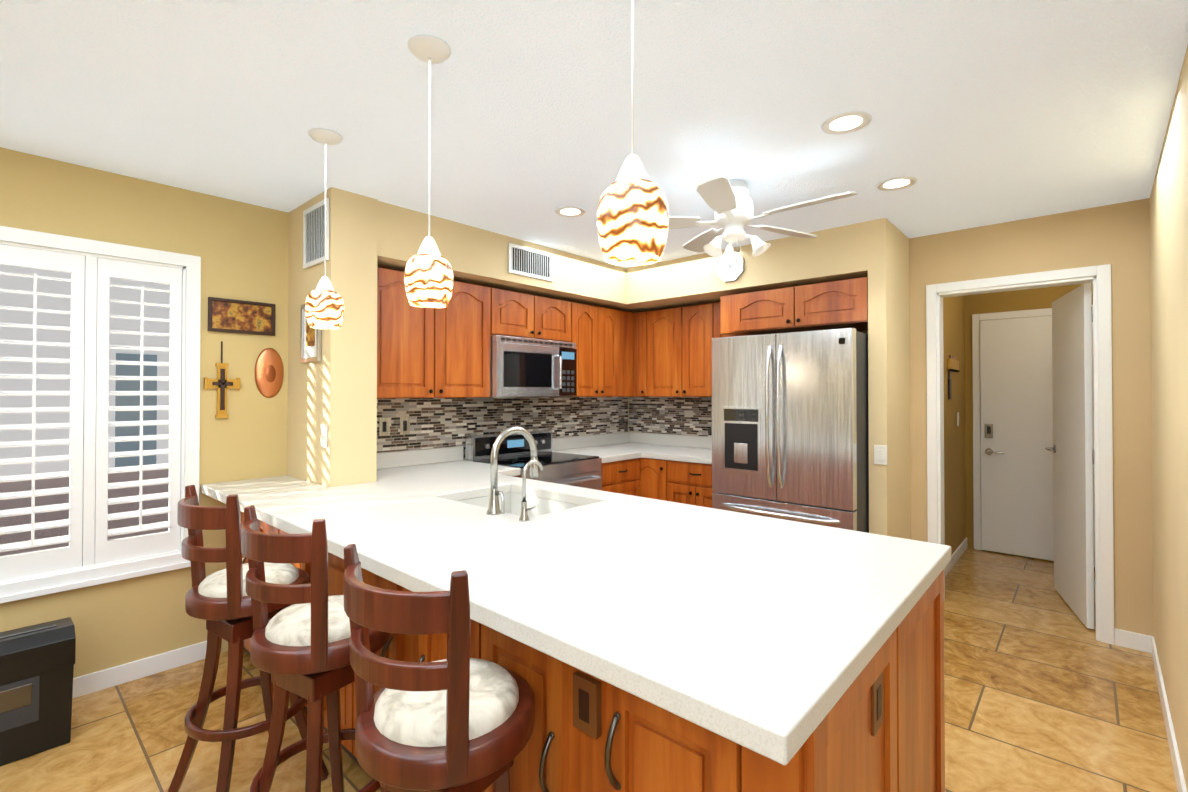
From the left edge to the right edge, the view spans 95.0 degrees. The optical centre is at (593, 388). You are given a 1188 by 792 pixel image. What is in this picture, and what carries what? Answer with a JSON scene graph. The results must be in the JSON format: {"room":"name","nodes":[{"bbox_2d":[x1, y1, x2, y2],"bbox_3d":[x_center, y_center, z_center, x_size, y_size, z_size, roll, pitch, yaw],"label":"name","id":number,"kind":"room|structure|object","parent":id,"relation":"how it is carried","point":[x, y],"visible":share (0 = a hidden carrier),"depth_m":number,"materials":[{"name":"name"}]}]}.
{"room":"kitchen","nodes":[
{"label":"kitchen","id":0,"kind":"room"},
{"bbox_2d":[0,147,288,677],"bbox_3d":[-2.973,0.186,1.944,0.150,2.440,3.406,0,-1,42],"label":"wall","id":1,"kind":"structure","parent":0,"point":[240,249],"depth_m":2.78,"materials":[{"name":"beige paint"}]},
{"bbox_2d":[0,226,200,602],"bbox_3d":[-2.875,0.105,2.027,0.185,1.597,2.320,0,-1,42],"label":"shutters","id":2,"kind":"object","parent":1,"relation":"attached to","point":[90,555],"visible":1,"depth_m":2.55,"materials":[{"name":"white wood"}]},
{"bbox_2d":[72,641,206,698],"bbox_3d":[-3.021,1.360,1.760,0.012,0.090,3.025,0,-1,42],"label":"baseboard","id":3,"kind":"structure","parent":1,"relation":"attached to","point":[86,684],"depth_m":2.64,"materials":[{"name":"white wood"}]},
{"bbox_2d":[204,341,239,417],"bbox_3d":[-1.984,-0.047,2.909,0.026,0.410,0.162,0,-1,42],"label":"art","id":4,"kind":"object","parent":1,"relation":"attached to","point":[221,383],"visible":1,"depth_m":2.90,"materials":[{"name":"gold metal"}]},
{"bbox_2d":[208,297,275,335],"bbox_3d":[-1.924,-0.390,2.984,0.018,0.180,0.319,0,-1,42],"label":"picture frame","id":5,"kind":"object","parent":1,"relation":"attached to","point":[238,316],"visible":1,"depth_m":2.98,"materials":[{"name":"brown wood"}]},
{"bbox_2d":[255,348,283,397],"bbox_3d":[-1.832,-0.087,3.081,0.022,0.286,0.150,0,-1,42],"label":"art","id":6,"kind":"object","parent":1,"relation":"attached to","point":[269,372],"visible":1,"depth_m":3.07,"materials":[{"name":"brown metal"}]},
{"bbox_2d":[287,187,377,486],"bbox_3d":[-1.532,0.197,3.101,0.743,2.440,0.244,0,-1,42],"label":"wall","id":7,"kind":"structure","parent":0,"point":[334,389],"depth_m":2.88,"materials":[{"name":"beige paint"}]},
{"bbox_2d":[300,304,320,362],"bbox_3d":[-1.516,-0.300,2.912,0.240,0.316,0.016,0,-1,42],"label":"picture frame","id":8,"kind":"object","parent":7,"relation":"attached to","point":[310,344],"visible":0.77,"depth_m":2.93,"materials":[{"name":"silver metal"}]},
{"bbox_2d":[303,198,328,268],"bbox_3d":[-1.473,-0.812,2.882,0.310,0.315,0.012,0,-1,42],"label":"air vent","id":9,"kind":"object","parent":7,"relation":"in","point":[313,234],"visible":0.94,"depth_m":2.88,"materials":[{"name":"white metal"}]},
{"bbox_2d":[321,424,327,447],"bbox_3d":[-1.387,0.244,2.796,0.072,0.116,0.010,0,-1,42],"label":"light switch","id":10,"kind":"object","parent":7,"relation":"attached to","point":[324,435],"visible":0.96,"depth_m":2.79,"materials":[{"name":"white plastic"}]},
{"bbox_2d":[381,397,628,459],"bbox_3d":[-0.605,0.209,4.375,0.150,2.440,2.890,0,-1,42],"label":"wall","id":11,"kind":"structure","parent":0,"point":[560,437],"depth_m":5.26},
{"bbox_2d":[377,267,448,397],"bbox_3d":[-1.225,-0.315,3.329,0.330,0.748,0.492,0,-1,42],"label":"upper cabinet","id":12,"kind":"object","parent":11,"relation":"attached to","point":[433,352],"depth_m":3.22,"materials":[{"name":"brown wood"}]},
{"bbox_2d":[377,446,463,469],"bbox_3d":[-1.218,0.457,3.559,0.020,0.100,0.854,0,-1,42],"label":"backsplash","id":13,"kind":"structure","parent":11,"relation":"attached to","point":[446,454],"depth_m":3.61,"materials":[{"name":"white stone"}]},
{"bbox_2d":[449,281,492,397],"bbox_3d":[-0.981,-0.312,3.599,0.330,0.748,0.495,0,-1,42],"label":"upper cabinet","id":14,"kind":"object","parent":11,"relation":"attached to","point":[470,305],"depth_m":3.55,"materials":[{"name":"brown wood"}]},
{"bbox_2d":[377,397,627,458],"bbox_3d":[-0.581,0.276,4.273,0.015,0.456,2.764,0,-1,42],"label":"backsplash","id":15,"kind":"structure","parent":11,"relation":"attached to","point":[403,424],"depth_m":4.01,"materials":[{"name":"multicoloured tile"}]},
{"bbox_2d":[493,288,544,339],"bbox_3d":[-0.665,-0.521,3.953,0.330,0.323,0.452,0,-1,42],"label":"upper cabinet","id":16,"kind":"object","parent":11,"relation":"attached to","point":[515,314],"depth_m":3.86,"materials":[{"name":"brown wood"}]},
{"bbox_2d":[489,335,576,397],"bbox_3d":[-0.510,-0.141,4.027,0.419,0.419,0.769,0,-1,42],"label":"microwave","id":17,"kind":"object","parent":16,"relation":"attached to","point":[527,368],"visible":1,"depth_m":3.86,"materials":[{"name":"silver metal"}]},
{"bbox_2d":[545,297,572,342],"bbox_3d":[-0.449,-0.519,4.192,0.330,0.323,0.453,0,-1,42],"label":"upper cabinet","id":18,"kind":"object","parent":11,"relation":"attached to","point":[558,313],"depth_m":4.15,"materials":[{"name":"brown wood"}]},
{"bbox_2d":[573,302,604,396],"bbox_3d":[-0.172,-0.303,4.498,0.330,0.748,0.375,0,-1,42],"label":"upper cabinet","id":19,"kind":"object","parent":11,"relation":"attached to","point":[588,320],"depth_m":4.41,"materials":[{"name":"brown wood"}]},
{"bbox_2d":[605,308,612,396],"bbox_3d":[-0.023,-0.302,4.663,0.330,0.748,0.330,0,-1,42],"label":"upper cabinet","id":20,"kind":"object","parent":11,"relation":"attached to","point":[608,312],"depth_m":4.59,"materials":[{"name":"brown wood"}]},
{"bbox_2d":[613,309,636,396],"bbox_3d":[0.162,-0.300,4.845,0.362,0.748,0.307,0,-1,42],"label":"upper cabinet","id":21,"kind":"object","parent":11,"relation":"attached to","point":[624,323],"depth_m":4.77,"materials":[{"name":"brown wood"}]},
{"bbox_2d":[377,201,652,312],"bbox_3d":[-0.424,-0.863,4.141,0.445,0.300,2.770,0,-1,42],"label":"soffit","id":22,"kind":"structure","parent":0,"point":[474,255],"depth_m":3.55,"materials":[{"name":"beige paint"}]},
{"bbox_2d":[508,243,552,281],"bbox_3d":[-0.434,-0.870,3.784,0.012,0.197,0.405,0,-1,42],"label":"supply air vent","id":23,"kind":"object","parent":22,"relation":"attached to","point":[529,262],"visible":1,"depth_m":3.77,"materials":[{"name":"white metal"}]},
{"bbox_2d":[0,548,1177,791],"bbox_3d":[0.790,1.434,1.715,6.033,0.060,8.420,0,-1,42],"label":"floor","id":24,"kind":"structure","parent":0,"point":[1044,690],"depth_m":2.33,"materials":[{"name":"tile"}]},
{"bbox_2d":[0,617,75,765],"bbox_3d":[-2.272,1.180,2.096,0.210,0.451,0.385,0,-1,42],"label":"paper shredder","id":25,"kind":"object","parent":24,"relation":"on","point":[37,662],"visible":1,"depth_m":2.10,"materials":[{"name":"black plastic"}]},
{"bbox_2d":[240,510,248,653],"bbox_3d":[-1.713,0.981,2.891,0.440,0.867,0.293,0,-1,42],"label":"base cabinet","id":26,"kind":"object","parent":24,"relation":"on","point":[244,560],"depth_m":2.72,"materials":[{"name":"brown wood"}]},
{"bbox_2d":[167,485,328,791],"bbox_3d":[-1.218,0.874,1.915,0.379,1.068,0.395,0,-1,34],"label":"bar stool","id":27,"kind":"object","parent":24,"relation":"on","point":[220,602],"visible":0.67,"depth_m":1.79,"materials":[{"name":"brown wood"}]},
{"bbox_2d":[249,522,268,654],"bbox_3d":[-1.426,0.979,2.633,0.331,0.867,0.293,0,-1,42],"label":"base cabinet","id":28,"kind":"object","parent":24,"relation":"on","point":[262,527],"depth_m":2.57,"materials":[{"name":"brown wood"}]},
{"bbox_2d":[269,526,304,604],"bbox_3d":[-1.114,0.978,2.491,0.425,0.867,0.500,0,-1,42],"label":"base cabinet","id":29,"kind":"object","parent":24,"relation":"on","point":[298,565],"depth_m":2.30,"materials":[{"name":"brown wood"}]},
{"bbox_2d":[241,505,392,791],"bbox_3d":[-0.786,0.871,1.575,0.380,1.068,0.396,0,-1,30],"label":"bar stool","id":30,"kind":"object","parent":24,"relation":"on","point":[300,647],"visible":0.79,"depth_m":1.45,"materials":[{"name":"brown wood"}]},
{"bbox_2d":[305,554,340,731],"bbox_3d":[-0.798,0.975,2.207,0.425,0.867,0.500,0,-1,42],"label":"base cabinet","id":31,"kind":"object","parent":24,"relation":"on","point":[334,564],"depth_m":2.05,"materials":[{"name":"brown wood"}]},
{"bbox_2d":[341,562,400,778],"bbox_3d":[-0.564,0.973,1.996,0.424,0.867,0.500,0,-1,42],"label":"base cabinet","id":32,"kind":"object","parent":24,"relation":"on","point":[392,650],"depth_m":1.91,"materials":[{"name":"brown wood"}]},
{"bbox_2d":[401,590,446,661],"bbox_3d":[-0.249,0.970,1.711,0.425,0.867,0.500,0,-1,42],"label":"base cabinet","id":33,"kind":"object","parent":24,"relation":"on","point":[429,647],"depth_m":1.60,"materials":[{"name":"brown wood"}]},
{"bbox_2d":[344,544,534,791],"bbox_3d":[-0.318,0.868,1.167,0.380,1.068,0.396,0,-1,32],"label":"bar stool","id":34,"kind":"object","parent":24,"relation":"on","point":[458,719],"visible":1,"depth_m":1.02,"materials":[{"name":"brown wood"}]},
{"bbox_2d":[470,622,572,791],"bbox_3d":[-0.014,0.968,1.500,0.426,0.867,0.500,0,-1,42],"label":"base cabinet","id":35,"kind":"object","parent":24,"relation":"on","point":[545,764],"depth_m":1.27,"materials":[{"name":"brown wood"}]},
{"bbox_2d":[465,430,601,490],"bbox_3d":[-0.407,0.866,3.925,0.666,1.059,0.769,0,-1,42],"label":"range","id":36,"kind":"object","parent":24,"relation":"on","point":[579,470],"visible":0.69,"depth_m":3.89,"materials":[{"name":"silver metal"}]},
{"bbox_2d":[601,458,636,495],"bbox_3d":[-0.009,0.993,4.441,0.630,0.874,0.519,0,-1,42],"label":"base cabinet","id":37,"kind":"object","parent":24,"relation":"on","point":[620,477],"depth_m":4.22,"materials":[{"name":"brown wood"}]},
{"bbox_2d":[637,458,672,501],"bbox_3d":[0.626,0.994,4.567,0.468,0.874,0.699,0,-1,42],"label":"base cabinet","id":38,"kind":"object","parent":24,"relation":"on","point":[654,476],"depth_m":4.32,"materials":[{"name":"brown wood"}]},
{"bbox_2d":[673,461,714,507],"bbox_3d":[0.946,0.992,4.326,0.589,0.874,0.629,0,-1,42],"label":"base cabinet","id":39,"kind":"object","parent":24,"relation":"on","point":[689,483],"depth_m":4.09,"materials":[{"name":"brown wood"}]},
{"bbox_2d":[573,626,904,791],"bbox_3d":[0.337,0.965,1.211,0.482,0.867,0.540,0,-1,42],"label":"base cabinet","id":40,"kind":"object","parent":24,"relation":"on","point":[621,744],"depth_m":1.08,"materials":[{"name":"brown wood"}]},
{"bbox_2d":[201,458,950,769],"bbox_3d":[-0.386,0.518,2.363,3.124,0.045,1.518,0,-1,42],"label":"countertop","id":41,"kind":"structure","parent":40,"relation":"on","point":[749,631],"depth_m":1.40,"materials":[{"name":"white stone"}]},
{"bbox_2d":[486,426,543,521],"bbox_3d":[-0.252,0.325,2.156,0.263,0.339,0.261,0,-1,42],"label":"faucet","id":42,"kind":"object","parent":41,"relation":"on","point":[494,511],"depth_m":2.14,"materials":[{"name":"silver metal"}]},
{"bbox_2d":[458,492,582,517],"bbox_3d":[-0.344,0.646,2.471,0.684,0.207,0.479,0,-1,42],"label":"sink","id":43,"kind":"object","parent":41,"relation":"in","point":[546,504],"depth_m":2.72,"materials":[{"name":"white ceramic"}]},
{"bbox_2d":[712,328,868,532],"bbox_3d":[1.400,0.540,3.706,0.910,1.765,0.897,0,-1,42],"label":"refrigerator","id":44,"kind":"object","parent":24,"relation":"on","point":[790,431],"visible":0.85,"depth_m":3.35,"materials":[{"name":"silver metal"}]},
{"bbox_2d":[905,574,944,791],"bbox_3d":[0.369,0.971,1.812,1.238,0.867,0.515,0,-1,42],"label":"base cabinet","id":45,"kind":"object","parent":24,"relation":"on","point":[924,631],"depth_m":1.53,"materials":[{"name":"brown wood"}]},
{"bbox_2d":[0,0,1187,267],"bbox_3d":[0.790,-1.066,1.738,6.033,0.060,8.420,0,-1,42],"label":"ceiling","id":46,"kind":"structure","parent":0,"point":[984,112],"depth_m":1.97,"materials":[{"name":"white paint"}]},
{"bbox_2d":[305,128,343,328],"bbox_3d":[-1.093,-0.638,2.216,0.144,0.784,0.144,0,-1,42],"label":"pendant light","id":47,"kind":"object","parent":46,"relation":"hanging from","point":[324,305],"visible":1,"depth_m":2.17,"materials":[{"name":"white glass"}]},
{"bbox_2d":[404,34,453,307],"bbox_3d":[-0.500,-0.643,1.655,0.144,0.784,0.144,0,-1,42],"label":"pendant light","id":48,"kind":"object","parent":46,"relation":"hanging from","point":[428,277],"visible":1,"depth_m":1.61,"materials":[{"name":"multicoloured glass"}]},
{"bbox_2d":[555,206,585,216],"bbox_3d":[-0.136,-1.019,3.151,0.179,0.006,0.179,0,-1,33],"label":"recessed light","id":49,"kind":"object","parent":46,"relation":"in","point":[568,211],"depth_m":3.14,"materials":[{"name":"white"}]},
{"bbox_2d":[597,0,668,265],"bbox_3d":[0.077,-0.649,1.091,0.144,0.784,0.144,0,-1,42],"label":"pendant light","id":50,"kind":"object","parent":46,"relation":"hanging from","point":[632,218],"visible":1,"depth_m":1.04,"materials":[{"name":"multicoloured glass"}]},
{"bbox_2d":[668,175,856,271],"bbox_3d":[0.735,-0.805,2.706,1.062,0.441,1.106,0,-1,42],"label":"ceiling fan","id":51,"kind":"object","parent":46,"relation":"hanging from","point":[728,202],"visible":1,"depth_m":2.68,"materials":[{"name":"white plastic"}]},
{"bbox_2d":[821,111,871,134],"bbox_3d":[0.980,-1.029,2.119,0.179,0.006,0.179,0,-1,36],"label":"recessed light","id":52,"kind":"object","parent":46,"relation":"in","point":[846,123],"depth_m":2.11,"materials":[{"name":"white"}]},
{"bbox_2d":[876,176,916,190],"bbox_3d":[1.514,-1.023,2.727,0.179,0.006,0.179,0,-1,33],"label":"recessed light","id":53,"kind":"object","parent":46,"relation":"in","point":[897,183],"depth_m":2.72,"materials":[{"name":"white"}]},
{"bbox_2d":[625,221,867,310],"bbox_3d":[1.177,-0.863,4.167,1.860,0.300,0.590,0,-1,42],"label":"soffit","id":54,"kind":"structure","parent":0,"point":[837,253],"depth_m":3.81,"materials":[{"name":"beige paint"}]},
{"bbox_2d":[717,252,743,281],"bbox_3d":[0.981,-0.875,3.926,0.207,0.207,0.025,0,-1,42],"label":"clock","id":55,"kind":"object","parent":54,"relation":"attached to","point":[727,272],"visible":0.69,"depth_m":3.91,"materials":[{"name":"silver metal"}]},
{"bbox_2d":[868,218,910,539],"bbox_3d":[1.905,0.201,3.501,0.100,2.440,0.590,0,-1,42],"label":"wall","id":56,"kind":"structure","parent":0,"point":[889,372],"depth_m":3.31,"materials":[{"name":"beige paint"}]},
{"bbox_2d":[874,445,886,464],"bbox_3d":[1.716,0.399,3.262,0.072,0.116,0.010,0,-1,42],"label":"light switch","id":57,"kind":"object","parent":56,"relation":"attached to","point":[880,454],"visible":1,"depth_m":3.26,"materials":[{"name":"white plastic"}]},
{"bbox_2d":[639,198,1153,635],"bbox_3d":[1.705,0.207,4.159,3.572,2.440,0.120,0,-1,42],"label":"wall","id":58,"kind":"structure","parent":0,"point":[1116,236],"depth_m":3.02,"materials":[{"name":"beige paint"}]},
{"bbox_2d":[552,432,711,463],"bbox_3d":[0.479,0.488,4.416,1.396,0.145,1.129,0,-1,42],"label":"countertop","id":59,"kind":"structure","parent":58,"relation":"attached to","point":[611,447],"depth_m":4.69,"materials":[{"name":"white stone"}]},
{"bbox_2d":[641,308,672,396],"bbox_3d":[0.716,-0.301,4.748,0.461,0.748,0.330,0,-1,42],"label":"upper cabinet","id":60,"kind":"object","parent":58,"relation":"attached to","point":[656,325],"depth_m":4.69,"materials":[{"name":"brown wood"}]},
{"bbox_2d":[629,397,711,436],"bbox_3d":[0.855,0.236,4.824,1.380,0.364,0.021,0,-1,42],"label":"backsplash","id":61,"kind":"structure","parent":58,"relation":"attached to","point":[692,416],"depth_m":4.96,"materials":[{"name":"multicoloured tile"}]},
{"bbox_2d":[673,305,704,396],"bbox_3d":[0.946,-0.303,4.541,0.420,0.748,0.330,0,-1,42],"label":"upper cabinet","id":62,"kind":"object","parent":58,"relation":"attached to","point":[688,322],"depth_m":4.47,"materials":[{"name":"brown wood"}]},
{"bbox_2d":[701,303,748,396],"bbox_3d":[1.135,-0.305,4.370,0.350,0.748,0.330,0,-1,42],"label":"upper cabinet","id":63,"kind":"object","parent":58,"relation":"attached to","point":[709,310],"depth_m":4.34,"materials":[{"name":"brown wood"}]},
{"bbox_2d":[717,288,792,336],"bbox_3d":[1.345,-0.543,4.024,0.627,0.278,0.567,0,-1,42],"label":"upper cabinet","id":64,"kind":"object","parent":58,"relation":"attached to","point":[759,312],"depth_m":3.88,"materials":[{"name":"brown wood"}]},
{"bbox_2d":[781,277,867,331],"bbox_3d":[1.677,-0.546,3.725,0.523,0.278,0.567,0,-1,42],"label":"upper cabinet","id":65,"kind":"object","parent":58,"relation":"attached to","point":[840,304],"depth_m":3.53,"materials":[{"name":"brown wood"}]},
{"bbox_2d":[926,264,1113,644],"bbox_3d":[2.586,0.366,3.364,0.892,2.107,0.148,0,-1,42],"label":"door frame","id":66,"kind":"structure","parent":58,"relation":"attached to","point":[1099,277],"depth_m":3.08,"materials":[{"name":"white wood"}]},
{"bbox_2d":[1045,283,1094,628],"bbox_3d":[3.075,0.398,3.533,0.256,2.023,0.744,0,-1,42],"label":"open door leaf","id":67,"kind":"structure","parent":58,"relation":"in","point":[1072,447],"depth_m":3.40,"materials":[{"name":"white painted wood"},{"name":"brushed nickel"}]},
{"bbox_2d":[943,296,965,554],"bbox_3d":[2.810,0.210,4.408,0.120,2.440,1.730,0,-1,42],"label":"wall","id":68,"kind":"structure","parent":0,"point":[954,441],"depth_m":4.52,"materials":[{"name":"beige paint"}]},
{"bbox_2d":[947,355,958,399],"bbox_3d":[2.918,-0.085,4.415,0.030,0.350,0.400,0,-1,42],"label":"art","id":69,"kind":"object","parent":68,"relation":"attached to","point":[952,363],"visible":0.98,"depth_m":4.32,"materials":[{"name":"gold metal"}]},
{"bbox_2d":[945,538,967,575],"bbox_3d":[2.820,1.384,4.310,0.012,0.090,1.605,0,-1,42],"label":"baseboard","id":70,"kind":"structure","parent":68,"relation":"attached to","point":[963,546],"depth_m":4.48,"materials":[{"name":"white wood"}]},
{"bbox_2d":[964,283,1094,567],"bbox_3d":[4.099,0.209,4.330,1.900,2.440,0.120,0,-1,42],"label":"wall","id":71,"kind":"structure","parent":0,"point":[1028,299],"depth_m":4.88,"materials":[{"name":"beige paint"}]},
{"bbox_2d":[972,305,1092,549],"bbox_3d":[3.750,0.384,4.546,0.970,2.095,0.020,0,-1,42],"label":"door frame","id":72,"kind":"structure","parent":71,"relation":"attached to","point":[977,319],"depth_m":4.84,"materials":[{"name":"white wood"}]},
{"bbox_2d":[980,316,1094,566],"bbox_3d":[3.723,0.410,4.516,0.850,2.018,0.100,0,-1,42],"label":"hall door","id":73,"kind":"structure","parent":71,"relation":"in","point":[1016,393],"depth_m":4.63,"materials":[{"name":"white wood"}]},
{"bbox_2d":[1150,45,1187,791],"bbox_3d":[3.132,0.183,1.585,2.062,2.440,2.035,0,-1,42],"label":"wall","id":74,"kind":"structure","parent":0,"point":[1169,276],"depth_m":2.08,"materials":[{"name":"beige paint"}]},
{"bbox_2d":[1132,632,1186,791],"bbox_3d":[2.333,1.364,2.229,0.072,0.090,1.890,0,-1,42],"label":"baseboard","id":75,"kind":"structure","parent":74,"relation":"attached to","point":[1141,642],"depth_m":2.32,"materials":[{"name":"white wood"}]},
{"label":"outside","id":76,"kind":"structure","parent":0,"visible":0},
{"bbox_2d":[0,469,168,555],"bbox_3d":[-9.284,1.698,4.244,12.307,0.100,22.000,0,-1,42],"label":"ground","id":77,"kind":"structure","parent":76,"point":[15,486],"depth_m":7.78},
{"bbox_2d":[0,265,169,475],"bbox_3d":[-13.544,-0.885,8.106,0.240,5.300,22.000,0,-1,42],"label":"neighbor house","id":78,"kind":"structure","parent":77,"relation":"on","point":[26,317],"depth_m":11.05,"materials":[{"name":"white"}]}
]}

